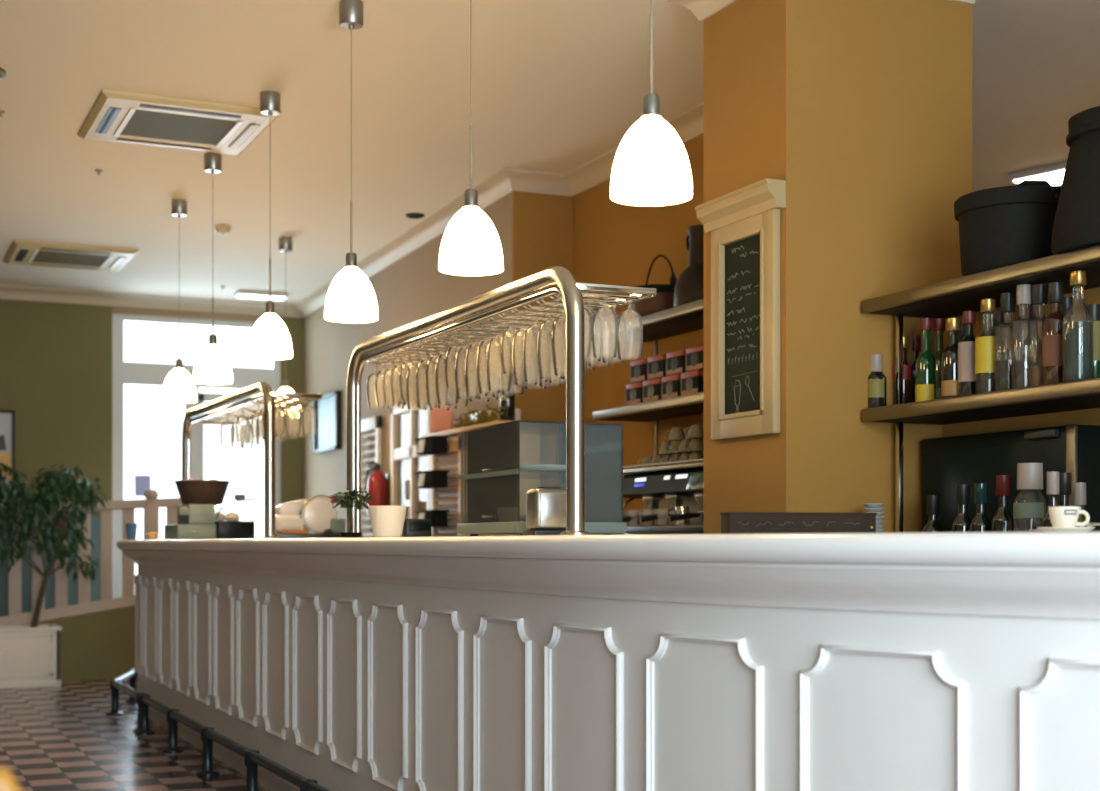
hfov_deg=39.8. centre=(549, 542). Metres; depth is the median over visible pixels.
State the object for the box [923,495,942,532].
bottle
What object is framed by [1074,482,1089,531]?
bottle
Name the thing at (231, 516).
pastry
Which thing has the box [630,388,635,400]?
picture
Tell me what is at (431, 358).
wine glass
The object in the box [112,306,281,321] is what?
wall
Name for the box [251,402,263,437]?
wine glass
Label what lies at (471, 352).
wine glass
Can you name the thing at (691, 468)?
tray
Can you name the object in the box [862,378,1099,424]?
shelf
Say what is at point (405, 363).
wine glass
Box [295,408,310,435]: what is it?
wine glass
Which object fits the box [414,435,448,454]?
bin
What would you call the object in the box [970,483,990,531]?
bottle
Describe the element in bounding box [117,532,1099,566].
countertop
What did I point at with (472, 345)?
wine glass
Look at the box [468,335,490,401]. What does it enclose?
wine glass
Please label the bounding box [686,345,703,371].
carton
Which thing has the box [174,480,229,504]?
wicker basket
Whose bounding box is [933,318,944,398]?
liquor bottle
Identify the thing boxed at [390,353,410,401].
wine glass
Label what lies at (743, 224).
chalkboard
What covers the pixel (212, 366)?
pendant lamp
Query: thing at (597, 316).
wine glass
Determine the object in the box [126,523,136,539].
tumbler
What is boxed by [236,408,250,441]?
wine glass
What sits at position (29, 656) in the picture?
planter
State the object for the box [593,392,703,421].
steel shelf
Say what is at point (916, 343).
liquor bottle
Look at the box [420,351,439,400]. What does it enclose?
wine glass
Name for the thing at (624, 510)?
glass tumbler
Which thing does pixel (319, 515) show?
meat slicer
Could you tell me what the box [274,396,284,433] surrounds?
wine glass
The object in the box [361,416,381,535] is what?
shutter
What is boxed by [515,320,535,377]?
wine glass
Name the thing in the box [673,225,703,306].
jug
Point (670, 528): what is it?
drip tray
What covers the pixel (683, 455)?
cup
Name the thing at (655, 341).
post
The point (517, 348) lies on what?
wine glass
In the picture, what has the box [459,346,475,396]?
wine glass
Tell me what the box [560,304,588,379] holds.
wine glass
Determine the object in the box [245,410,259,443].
wine glass
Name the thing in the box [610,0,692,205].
pendant lamp
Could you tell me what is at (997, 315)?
liquor bottle
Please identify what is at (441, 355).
wine glass
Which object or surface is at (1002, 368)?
liquor bottle
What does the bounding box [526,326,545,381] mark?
wine glass
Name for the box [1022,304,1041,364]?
liquor bottle
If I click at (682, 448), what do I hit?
cup
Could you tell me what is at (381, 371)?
wine glass
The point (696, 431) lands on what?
cup
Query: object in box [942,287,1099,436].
wall partition
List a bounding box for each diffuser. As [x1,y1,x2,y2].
[237,294,284,299]
[1013,170,1064,185]
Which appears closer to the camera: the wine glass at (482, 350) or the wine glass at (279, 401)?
the wine glass at (482, 350)
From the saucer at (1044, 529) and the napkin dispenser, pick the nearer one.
the saucer at (1044, 529)
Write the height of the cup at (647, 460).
0.058 m
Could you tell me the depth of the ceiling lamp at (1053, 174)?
8.52 m
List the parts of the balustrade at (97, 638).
rail, rail, newel post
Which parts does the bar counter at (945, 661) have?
panel moulding, panel moulding, panel moulding, panel moulding, panel moulding, panel moulding, moulding, panel moulding, panel moulding, panel moulding, panel moulding, panel moulding, panel moulding, panel moulding, panel moulding, cornice moulding, panel moulding, panel moulding, panel moulding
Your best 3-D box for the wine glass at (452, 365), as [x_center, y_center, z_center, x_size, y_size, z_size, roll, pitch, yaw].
[-0.349,-0.650,5.866,0.082,0.187,0.082,1,1,-34]
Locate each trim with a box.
[0,0,974,317]
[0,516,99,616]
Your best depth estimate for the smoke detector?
10.07 m
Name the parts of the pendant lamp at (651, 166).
rod, lamp shade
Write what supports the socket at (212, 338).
attached to the pendant lamp at (212, 366)
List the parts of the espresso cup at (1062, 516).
handle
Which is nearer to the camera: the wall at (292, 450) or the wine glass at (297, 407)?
the wine glass at (297, 407)
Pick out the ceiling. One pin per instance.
(558, 86)
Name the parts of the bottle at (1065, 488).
bottle glass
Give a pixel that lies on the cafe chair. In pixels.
(8, 782)
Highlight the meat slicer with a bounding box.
[275,494,344,537]
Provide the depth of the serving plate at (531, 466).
5.24 m
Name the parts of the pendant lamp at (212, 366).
rod, lamp shade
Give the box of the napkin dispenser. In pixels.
[523,487,565,535]
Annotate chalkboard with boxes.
[695,178,785,440]
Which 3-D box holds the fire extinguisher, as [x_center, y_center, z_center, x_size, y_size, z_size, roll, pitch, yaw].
[-1.233,-0.393,10.901,0.197,0.385,0.147,0,0,-5]
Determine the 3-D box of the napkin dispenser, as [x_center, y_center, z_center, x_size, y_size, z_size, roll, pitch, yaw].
[-0.004,-0.098,4.770,0.140,0.155,0.100,0,0,-25]
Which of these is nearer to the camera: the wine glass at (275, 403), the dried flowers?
the wine glass at (275, 403)
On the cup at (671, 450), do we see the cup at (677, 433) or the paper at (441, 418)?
the cup at (677, 433)
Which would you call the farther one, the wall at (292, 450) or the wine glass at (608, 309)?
the wall at (292, 450)
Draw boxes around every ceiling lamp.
[235,290,287,299]
[1009,161,1066,185]
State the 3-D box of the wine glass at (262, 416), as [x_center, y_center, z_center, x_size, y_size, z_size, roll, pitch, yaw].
[-1.517,-0.650,8.207,0.082,0.187,0.082,0,1,11]
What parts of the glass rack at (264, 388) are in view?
tray rail, foot plate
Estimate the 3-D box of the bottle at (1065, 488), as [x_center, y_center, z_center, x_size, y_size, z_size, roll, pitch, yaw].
[1.562,-0.058,4.620,0.070,0.314,0.070,0,0,-25]
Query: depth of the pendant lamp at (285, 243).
10.44 m
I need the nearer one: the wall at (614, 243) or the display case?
the display case
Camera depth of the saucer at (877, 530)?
5.25 m
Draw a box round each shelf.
[520,469,620,479]
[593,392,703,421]
[594,299,703,342]
[862,244,1099,318]
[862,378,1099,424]
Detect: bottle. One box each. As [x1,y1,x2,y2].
[500,365,514,420]
[867,354,886,407]
[892,336,912,404]
[911,336,920,401]
[915,318,935,401]
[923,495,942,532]
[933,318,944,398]
[941,318,959,398]
[952,484,971,531]
[958,311,975,395]
[958,324,963,342]
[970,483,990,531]
[975,299,1000,393]
[987,310,1008,378]
[991,475,1013,531]
[994,292,1021,390]
[1011,284,1036,388]
[1013,463,1046,531]
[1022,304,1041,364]
[1027,284,1047,386]
[1042,282,1069,384]
[1043,471,1059,526]
[1059,472,1071,506]
[1061,297,1072,321]
[1063,271,1092,381]
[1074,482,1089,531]
[1085,304,1099,377]
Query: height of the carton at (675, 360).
0.109 m
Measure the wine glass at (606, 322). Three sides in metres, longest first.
0.187 x 0.082 x 0.082 m
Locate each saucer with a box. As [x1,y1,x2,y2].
[863,504,884,507]
[863,508,884,511]
[863,512,884,515]
[876,516,883,520]
[876,529,884,532]
[1037,527,1094,531]
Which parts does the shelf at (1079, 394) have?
trim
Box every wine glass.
[220,413,234,445]
[231,415,244,447]
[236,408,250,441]
[240,424,253,448]
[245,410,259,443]
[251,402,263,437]
[256,400,263,435]
[261,416,276,439]
[263,408,278,434]
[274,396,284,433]
[275,401,288,436]
[275,403,282,438]
[279,399,294,435]
[283,405,297,438]
[285,397,300,433]
[289,403,302,437]
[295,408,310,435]
[302,399,317,434]
[366,362,385,407]
[375,359,394,405]
[383,356,402,403]
[386,363,405,408]
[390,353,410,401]
[395,360,414,406]
[399,350,420,399]
[403,357,421,404]
[406,347,428,409]
[406,366,425,409]
[412,354,432,402]
[415,361,433,407]
[416,344,438,407]
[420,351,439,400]
[423,358,441,404]
[425,341,448,405]
[429,348,450,410]
[432,355,442,403]
[435,337,458,402]
[438,345,459,408]
[440,353,460,400]
[445,334,465,387]
[446,342,468,405]
[450,349,466,398]
[455,330,478,397]
[458,339,476,390]
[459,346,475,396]
[465,327,487,395]
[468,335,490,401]
[470,343,486,393]
[476,331,498,398]
[477,323,501,392]
[480,340,497,391]
[486,319,512,390]
[490,328,513,396]
[492,337,511,387]
[500,314,523,373]
[501,324,523,393]
[503,333,521,386]
[512,310,538,384]
[514,329,532,384]
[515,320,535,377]
[523,305,550,381]
[523,316,547,388]
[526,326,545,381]
[537,301,564,378]
[538,312,561,385]
[538,322,558,378]
[548,307,564,382]
[551,296,564,375]
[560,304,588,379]
[565,291,591,355]
[583,298,602,360]
[584,309,597,369]
[588,305,612,365]
[592,293,618,357]
[602,300,626,362]
[617,295,642,358]
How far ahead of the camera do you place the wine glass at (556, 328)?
4.84 m
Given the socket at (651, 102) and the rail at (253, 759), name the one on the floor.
the rail at (253, 759)
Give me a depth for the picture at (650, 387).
7.29 m
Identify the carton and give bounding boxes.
[626,382,642,404]
[630,358,646,383]
[643,378,661,401]
[647,354,665,379]
[661,374,680,398]
[666,349,685,375]
[681,370,703,395]
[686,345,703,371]
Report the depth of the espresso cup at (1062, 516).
3.31 m
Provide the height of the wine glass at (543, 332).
0.235 m
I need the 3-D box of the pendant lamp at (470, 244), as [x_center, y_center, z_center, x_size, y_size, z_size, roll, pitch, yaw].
[-0.252,-1.485,4.848,0.208,1.230,0.208,0,0,-25]
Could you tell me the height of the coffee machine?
0.511 m
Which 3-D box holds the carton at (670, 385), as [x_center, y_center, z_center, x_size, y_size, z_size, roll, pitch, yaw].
[0.615,-0.730,7.146,0.124,0.109,0.158,0,0,-25]
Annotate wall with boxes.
[0,299,111,516]
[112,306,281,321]
[280,317,303,533]
[304,192,511,536]
[512,191,571,486]
[572,134,703,534]
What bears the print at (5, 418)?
attached to the framed picture at (7, 417)
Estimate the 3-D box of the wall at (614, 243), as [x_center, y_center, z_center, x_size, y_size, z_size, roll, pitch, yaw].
[0.810,-0.500,7.500,0.160,3.200,2.910,0,0,-25]
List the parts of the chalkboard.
crown moulding, moulding, frame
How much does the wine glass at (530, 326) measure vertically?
0.235 m
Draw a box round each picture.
[0,410,14,527]
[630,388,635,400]
[634,364,640,377]
[647,384,653,397]
[652,360,657,374]
[666,380,672,394]
[671,356,677,370]
[685,377,692,390]
[690,352,697,365]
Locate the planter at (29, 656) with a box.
[0,624,61,688]
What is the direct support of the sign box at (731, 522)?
on the bar counter at (945, 661)
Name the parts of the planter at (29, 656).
panel moulding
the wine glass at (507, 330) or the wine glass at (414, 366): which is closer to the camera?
the wine glass at (507, 330)
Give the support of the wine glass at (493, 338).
hanging from the glass rack at (568, 288)
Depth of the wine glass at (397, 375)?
6.21 m
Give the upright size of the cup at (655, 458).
0.058 m
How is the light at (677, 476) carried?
attached to the coffee machine
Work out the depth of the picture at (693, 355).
6.91 m
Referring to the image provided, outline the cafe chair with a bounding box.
[0,766,21,790]
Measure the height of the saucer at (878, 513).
0.014 m
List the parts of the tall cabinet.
door, door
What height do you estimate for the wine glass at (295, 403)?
0.187 m
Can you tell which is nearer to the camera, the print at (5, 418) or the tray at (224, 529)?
the tray at (224, 529)
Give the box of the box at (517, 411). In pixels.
[471,408,520,420]
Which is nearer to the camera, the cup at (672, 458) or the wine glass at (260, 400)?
the cup at (672, 458)
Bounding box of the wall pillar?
[704,0,971,533]
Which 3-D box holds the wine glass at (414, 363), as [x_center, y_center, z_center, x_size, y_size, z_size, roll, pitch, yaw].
[-0.504,-0.627,5.796,0.088,0.234,0.088,1,1,-17]
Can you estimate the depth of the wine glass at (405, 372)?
6.12 m
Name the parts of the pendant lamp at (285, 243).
cord, lamp shade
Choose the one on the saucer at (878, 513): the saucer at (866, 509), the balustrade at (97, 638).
the saucer at (866, 509)
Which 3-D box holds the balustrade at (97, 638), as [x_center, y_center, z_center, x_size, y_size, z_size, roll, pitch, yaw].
[-3.994,0.329,12.054,2.416,1.542,0.124,0,0,-25]
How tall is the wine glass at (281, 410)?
0.187 m
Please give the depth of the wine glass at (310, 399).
7.81 m
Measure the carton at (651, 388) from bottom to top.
0.109 m
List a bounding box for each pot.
[368,506,406,536]
[954,180,1060,275]
[1051,106,1099,254]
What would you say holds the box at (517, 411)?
on the tall cabinet
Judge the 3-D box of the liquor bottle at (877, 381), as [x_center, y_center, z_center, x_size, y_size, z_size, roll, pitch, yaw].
[1.172,-0.578,5.466,0.078,0.199,0.078,0,0,-25]
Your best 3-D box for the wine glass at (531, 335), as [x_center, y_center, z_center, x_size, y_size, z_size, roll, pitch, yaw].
[-0.046,-0.627,5.007,0.088,0.234,0.088,0,-1,5]
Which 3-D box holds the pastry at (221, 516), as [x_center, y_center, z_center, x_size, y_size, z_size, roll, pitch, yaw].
[-1.915,-0.151,8.794,0.086,0.050,0.084,0,0,-25]
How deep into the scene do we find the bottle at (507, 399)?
8.25 m
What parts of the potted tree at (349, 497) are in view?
dish, stem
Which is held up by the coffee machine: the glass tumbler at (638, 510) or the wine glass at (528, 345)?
the glass tumbler at (638, 510)
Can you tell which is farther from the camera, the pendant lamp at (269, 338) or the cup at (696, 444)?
the pendant lamp at (269, 338)
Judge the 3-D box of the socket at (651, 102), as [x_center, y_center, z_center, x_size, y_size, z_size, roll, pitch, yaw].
[0.255,-1.098,3.823,0.054,0.056,0.053,0,0,-25]
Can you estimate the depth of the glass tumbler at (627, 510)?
7.01 m
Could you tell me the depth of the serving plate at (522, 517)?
5.24 m
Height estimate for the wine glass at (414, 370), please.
0.187 m
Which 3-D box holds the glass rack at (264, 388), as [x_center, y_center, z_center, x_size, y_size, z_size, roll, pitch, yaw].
[-1.729,-0.421,8.580,0.319,0.801,2.175,0,0,-25]
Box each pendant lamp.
[162,199,196,402]
[193,153,232,383]
[247,91,292,359]
[275,237,299,417]
[324,0,377,322]
[438,0,503,275]
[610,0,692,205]
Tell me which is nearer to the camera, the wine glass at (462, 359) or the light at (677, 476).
the wine glass at (462, 359)
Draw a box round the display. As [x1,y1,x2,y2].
[214,494,254,538]
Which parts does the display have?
handle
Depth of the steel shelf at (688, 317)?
7.30 m
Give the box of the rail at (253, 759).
[106,669,329,790]
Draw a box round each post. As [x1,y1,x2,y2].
[654,340,657,525]
[896,314,902,532]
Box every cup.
[637,456,652,467]
[650,455,661,466]
[658,454,671,465]
[659,442,671,454]
[664,427,685,440]
[665,440,680,453]
[666,453,681,464]
[673,439,690,452]
[675,452,691,463]
[684,438,703,451]
[685,425,703,438]
[686,451,703,463]
[1048,506,1089,526]
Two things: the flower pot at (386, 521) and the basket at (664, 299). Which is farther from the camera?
the basket at (664, 299)
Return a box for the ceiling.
[0,0,1099,304]
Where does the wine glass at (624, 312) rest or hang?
hanging from the glass rack at (568, 288)
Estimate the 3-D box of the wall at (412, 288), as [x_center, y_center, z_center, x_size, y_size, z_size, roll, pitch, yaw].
[-0.958,-0.500,11.200,0.780,3.200,5.250,0,0,-25]
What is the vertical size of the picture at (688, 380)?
0.068 m
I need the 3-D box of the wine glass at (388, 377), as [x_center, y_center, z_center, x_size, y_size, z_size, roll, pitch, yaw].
[-0.638,-0.650,6.289,0.082,0.187,0.082,1,-1,-8]
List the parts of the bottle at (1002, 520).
bottle glass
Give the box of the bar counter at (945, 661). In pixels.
[117,532,1099,790]
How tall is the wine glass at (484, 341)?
0.234 m
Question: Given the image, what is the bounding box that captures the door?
[391,399,433,536]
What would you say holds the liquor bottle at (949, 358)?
on the shelf at (1079, 394)
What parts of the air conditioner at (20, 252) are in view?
grille frame, grille frame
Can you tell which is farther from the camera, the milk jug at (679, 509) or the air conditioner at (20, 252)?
the air conditioner at (20, 252)
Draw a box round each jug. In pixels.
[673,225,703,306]
[674,506,689,525]
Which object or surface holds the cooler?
on the countertop
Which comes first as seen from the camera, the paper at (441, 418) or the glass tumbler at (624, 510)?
the glass tumbler at (624, 510)
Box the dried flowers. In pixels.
[452,405,506,427]
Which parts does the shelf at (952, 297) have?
trim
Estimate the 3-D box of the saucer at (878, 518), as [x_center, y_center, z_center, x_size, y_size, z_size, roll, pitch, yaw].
[1.126,-0.085,5.282,0.074,0.014,0.074,0,0,-25]
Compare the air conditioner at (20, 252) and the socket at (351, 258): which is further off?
the air conditioner at (20, 252)
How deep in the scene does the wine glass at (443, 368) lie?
5.98 m
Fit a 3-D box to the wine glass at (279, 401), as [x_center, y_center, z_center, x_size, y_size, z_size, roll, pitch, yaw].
[-1.411,-0.650,7.982,0.082,0.187,0.082,-2,0,-5]
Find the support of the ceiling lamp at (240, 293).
attached to the ceiling
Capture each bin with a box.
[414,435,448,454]
[414,470,448,488]
[414,510,448,526]
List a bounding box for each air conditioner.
[3,240,138,271]
[77,89,281,154]
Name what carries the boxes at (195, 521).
on the bar counter at (945, 661)
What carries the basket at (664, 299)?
on the steel shelf at (688, 317)
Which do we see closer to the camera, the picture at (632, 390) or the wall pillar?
the wall pillar
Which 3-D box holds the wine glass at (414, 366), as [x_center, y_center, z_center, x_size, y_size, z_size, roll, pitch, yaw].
[-0.558,-0.650,6.328,0.082,0.187,0.082,0,1,32]
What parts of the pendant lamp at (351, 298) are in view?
rod, lamp shade, cord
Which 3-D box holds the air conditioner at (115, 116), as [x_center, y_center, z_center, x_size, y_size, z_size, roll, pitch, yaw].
[-1.863,-2.080,7.591,0.850,0.039,0.850,0,0,-25]
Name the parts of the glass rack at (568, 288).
tray rail, foot plate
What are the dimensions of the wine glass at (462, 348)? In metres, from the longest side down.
0.234 x 0.088 x 0.088 m
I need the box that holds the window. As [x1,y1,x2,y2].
[112,313,279,597]
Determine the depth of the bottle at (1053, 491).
4.43 m
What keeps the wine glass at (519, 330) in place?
hanging from the glass rack at (568, 288)
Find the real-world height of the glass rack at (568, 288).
0.801 m
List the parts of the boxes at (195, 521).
drawer, drawer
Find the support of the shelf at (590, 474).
attached to the display case
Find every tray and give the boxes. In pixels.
[214,521,254,538]
[623,462,703,473]
[626,525,703,532]
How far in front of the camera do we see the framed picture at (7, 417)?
12.47 m
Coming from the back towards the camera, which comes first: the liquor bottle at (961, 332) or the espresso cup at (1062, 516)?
the liquor bottle at (961, 332)
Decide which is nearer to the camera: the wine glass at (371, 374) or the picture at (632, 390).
the wine glass at (371, 374)
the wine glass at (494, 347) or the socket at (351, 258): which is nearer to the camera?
the wine glass at (494, 347)
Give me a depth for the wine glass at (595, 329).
4.87 m
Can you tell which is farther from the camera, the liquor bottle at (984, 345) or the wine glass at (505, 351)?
the wine glass at (505, 351)
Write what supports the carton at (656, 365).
on the carton at (651, 388)
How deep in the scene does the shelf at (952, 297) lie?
4.93 m
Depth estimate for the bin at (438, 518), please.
8.83 m
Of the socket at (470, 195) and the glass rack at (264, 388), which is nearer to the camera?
the socket at (470, 195)
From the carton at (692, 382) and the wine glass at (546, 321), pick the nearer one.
the wine glass at (546, 321)
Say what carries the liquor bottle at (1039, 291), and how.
on the shelf at (1079, 394)
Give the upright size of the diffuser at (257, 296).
0.008 m
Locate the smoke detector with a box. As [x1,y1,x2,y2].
[214,225,231,234]
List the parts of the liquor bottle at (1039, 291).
bottle glass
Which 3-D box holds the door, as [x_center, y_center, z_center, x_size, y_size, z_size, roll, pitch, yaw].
[-0.948,0.070,10.351,0.119,2.060,0.800,0,0,-25]
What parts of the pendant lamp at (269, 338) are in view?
rod, lamp shade, cord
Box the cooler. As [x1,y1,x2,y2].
[922,424,1099,532]
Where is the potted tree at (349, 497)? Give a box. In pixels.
[330,488,373,537]
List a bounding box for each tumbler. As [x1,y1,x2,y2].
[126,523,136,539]
[624,510,636,526]
[627,510,638,526]
[638,510,650,525]
[653,509,665,525]
[656,509,669,525]
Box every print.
[0,413,11,515]
[313,391,340,452]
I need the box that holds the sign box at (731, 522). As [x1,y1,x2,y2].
[720,512,876,533]
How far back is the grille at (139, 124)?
7.58 m
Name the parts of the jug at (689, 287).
handle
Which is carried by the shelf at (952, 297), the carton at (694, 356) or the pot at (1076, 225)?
the pot at (1076, 225)
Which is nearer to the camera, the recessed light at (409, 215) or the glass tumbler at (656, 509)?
the glass tumbler at (656, 509)
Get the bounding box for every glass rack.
[182,381,321,537]
[347,266,656,536]
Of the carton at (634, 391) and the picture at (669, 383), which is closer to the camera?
the picture at (669, 383)
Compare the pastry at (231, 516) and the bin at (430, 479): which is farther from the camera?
the bin at (430, 479)
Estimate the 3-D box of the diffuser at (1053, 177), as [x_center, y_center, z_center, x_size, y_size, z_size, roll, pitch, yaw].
[2.917,-2.055,8.496,0.260,0.012,0.580,0,0,-40]
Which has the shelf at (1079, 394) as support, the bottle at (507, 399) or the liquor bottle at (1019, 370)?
the liquor bottle at (1019, 370)
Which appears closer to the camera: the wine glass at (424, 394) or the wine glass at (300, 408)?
the wine glass at (424, 394)
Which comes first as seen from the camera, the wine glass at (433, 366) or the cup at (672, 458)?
the wine glass at (433, 366)
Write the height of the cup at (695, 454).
0.058 m
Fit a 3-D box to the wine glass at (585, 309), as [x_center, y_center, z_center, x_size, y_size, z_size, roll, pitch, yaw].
[0.086,-0.650,4.515,0.082,0.187,0.082,1,1,-31]
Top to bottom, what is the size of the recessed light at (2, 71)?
0.018 m
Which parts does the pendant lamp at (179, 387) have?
rod, lamp shade, cord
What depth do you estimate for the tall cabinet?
8.83 m
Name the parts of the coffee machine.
portafilter handle, portafilter handle, head panel, portafilter handle, badge plate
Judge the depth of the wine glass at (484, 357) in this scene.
5.70 m
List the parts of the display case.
pane, pane, pane, pane, pane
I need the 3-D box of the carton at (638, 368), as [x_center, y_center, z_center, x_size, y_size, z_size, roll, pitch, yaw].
[0.481,-0.839,7.436,0.124,0.109,0.158,0,0,-25]
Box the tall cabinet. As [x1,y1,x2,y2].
[421,420,539,536]
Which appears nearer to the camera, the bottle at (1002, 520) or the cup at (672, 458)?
the bottle at (1002, 520)
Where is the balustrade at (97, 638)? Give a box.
[0,489,181,680]
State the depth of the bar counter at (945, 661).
3.54 m
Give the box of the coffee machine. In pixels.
[623,459,703,534]
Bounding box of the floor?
[0,679,270,790]
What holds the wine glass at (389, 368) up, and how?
hanging from the glass rack at (568, 288)
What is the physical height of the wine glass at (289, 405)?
0.187 m
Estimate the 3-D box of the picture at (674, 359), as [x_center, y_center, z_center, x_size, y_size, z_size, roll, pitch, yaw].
[0.578,-0.837,7.079,0.001,0.068,0.068,0,0,-25]
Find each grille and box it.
[32,250,107,266]
[120,110,235,144]
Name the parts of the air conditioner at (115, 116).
grille frame, grille frame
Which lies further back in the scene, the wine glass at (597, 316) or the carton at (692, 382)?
the carton at (692, 382)
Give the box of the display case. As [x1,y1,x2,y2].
[457,420,625,535]
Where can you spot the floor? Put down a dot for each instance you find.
(63, 738)
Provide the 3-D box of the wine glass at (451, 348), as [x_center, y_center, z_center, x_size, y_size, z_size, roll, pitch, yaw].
[-0.335,-0.650,5.432,0.082,0.187,0.082,1,1,24]
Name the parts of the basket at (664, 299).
handle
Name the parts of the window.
door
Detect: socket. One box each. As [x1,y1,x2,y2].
[175,359,183,368]
[208,334,217,344]
[264,302,275,313]
[282,379,289,387]
[344,253,357,267]
[463,189,478,207]
[641,93,661,117]
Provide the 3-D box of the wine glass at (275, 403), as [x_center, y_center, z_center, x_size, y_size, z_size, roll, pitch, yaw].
[-1.466,-0.650,8.095,0.082,0.187,0.082,0,1,-26]
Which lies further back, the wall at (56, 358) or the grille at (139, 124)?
the wall at (56, 358)
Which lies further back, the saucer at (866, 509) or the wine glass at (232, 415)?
the wine glass at (232, 415)
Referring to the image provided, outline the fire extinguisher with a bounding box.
[365,461,390,514]
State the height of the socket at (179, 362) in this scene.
0.056 m
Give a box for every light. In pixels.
[0,67,5,77]
[406,213,423,218]
[635,477,645,481]
[675,474,687,478]
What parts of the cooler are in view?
door, handle, trim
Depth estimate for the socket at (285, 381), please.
10.45 m
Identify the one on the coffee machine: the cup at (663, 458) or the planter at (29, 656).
the cup at (663, 458)
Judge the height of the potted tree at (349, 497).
0.192 m
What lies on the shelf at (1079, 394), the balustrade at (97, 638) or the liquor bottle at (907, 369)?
the liquor bottle at (907, 369)
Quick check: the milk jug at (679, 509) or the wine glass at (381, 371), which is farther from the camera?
the milk jug at (679, 509)
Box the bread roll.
[146,532,158,539]
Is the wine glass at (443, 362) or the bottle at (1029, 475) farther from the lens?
the wine glass at (443, 362)
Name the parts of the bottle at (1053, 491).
bottle glass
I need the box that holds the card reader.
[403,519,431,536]
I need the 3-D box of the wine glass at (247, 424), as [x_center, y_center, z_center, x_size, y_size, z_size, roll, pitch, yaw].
[-1.799,-0.650,9.022,0.082,0.187,0.082,0,0,-45]
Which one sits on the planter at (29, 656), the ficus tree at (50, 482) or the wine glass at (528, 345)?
the ficus tree at (50, 482)
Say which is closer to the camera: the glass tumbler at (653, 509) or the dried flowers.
the glass tumbler at (653, 509)
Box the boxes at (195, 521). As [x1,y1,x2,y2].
[164,504,215,538]
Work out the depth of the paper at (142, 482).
13.00 m
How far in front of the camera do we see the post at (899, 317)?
5.43 m
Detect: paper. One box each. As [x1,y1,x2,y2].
[135,475,150,495]
[430,396,452,432]
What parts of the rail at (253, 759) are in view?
post, post, post, post, post, post, post, post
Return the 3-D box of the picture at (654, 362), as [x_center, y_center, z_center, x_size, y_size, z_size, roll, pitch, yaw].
[0.500,-0.837,7.247,0.001,0.068,0.068,0,0,-25]
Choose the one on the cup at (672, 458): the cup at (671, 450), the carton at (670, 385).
the cup at (671, 450)
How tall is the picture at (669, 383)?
0.068 m
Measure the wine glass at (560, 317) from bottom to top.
0.234 m
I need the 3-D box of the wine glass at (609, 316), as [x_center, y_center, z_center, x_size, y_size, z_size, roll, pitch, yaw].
[0.196,-0.650,4.677,0.081,0.188,0.082,0,0,29]
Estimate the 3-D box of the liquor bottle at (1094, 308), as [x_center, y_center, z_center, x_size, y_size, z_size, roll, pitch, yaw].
[1.650,-0.602,4.619,0.072,0.247,0.072,0,0,-25]
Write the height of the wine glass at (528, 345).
0.187 m
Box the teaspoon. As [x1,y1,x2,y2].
[1086,523,1099,526]
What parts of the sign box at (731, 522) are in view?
lid, panel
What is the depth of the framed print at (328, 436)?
12.55 m
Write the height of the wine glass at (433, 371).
0.187 m
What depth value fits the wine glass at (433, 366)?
5.84 m
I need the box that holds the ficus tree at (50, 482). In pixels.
[0,463,109,626]
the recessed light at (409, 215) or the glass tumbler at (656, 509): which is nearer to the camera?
the glass tumbler at (656, 509)
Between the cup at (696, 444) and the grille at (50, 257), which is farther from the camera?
the grille at (50, 257)
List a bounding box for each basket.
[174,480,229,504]
[629,255,676,318]
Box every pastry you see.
[215,513,224,520]
[224,512,238,520]
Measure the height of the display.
0.262 m
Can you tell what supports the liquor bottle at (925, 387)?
on the shelf at (1079, 394)
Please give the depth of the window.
13.01 m
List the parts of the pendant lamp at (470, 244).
rod, lamp shade, cord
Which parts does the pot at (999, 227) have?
handle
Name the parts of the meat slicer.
blade, knob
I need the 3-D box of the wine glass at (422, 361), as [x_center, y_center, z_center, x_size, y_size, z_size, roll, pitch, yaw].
[-0.460,-0.627,5.705,0.088,0.234,0.088,-1,-1,34]
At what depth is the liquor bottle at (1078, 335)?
4.54 m
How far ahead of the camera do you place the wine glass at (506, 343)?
5.21 m
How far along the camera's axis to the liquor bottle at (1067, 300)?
4.84 m
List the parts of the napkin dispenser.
plate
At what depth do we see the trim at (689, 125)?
10.01 m
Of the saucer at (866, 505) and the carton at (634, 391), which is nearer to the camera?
the saucer at (866, 505)
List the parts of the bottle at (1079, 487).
bottle glass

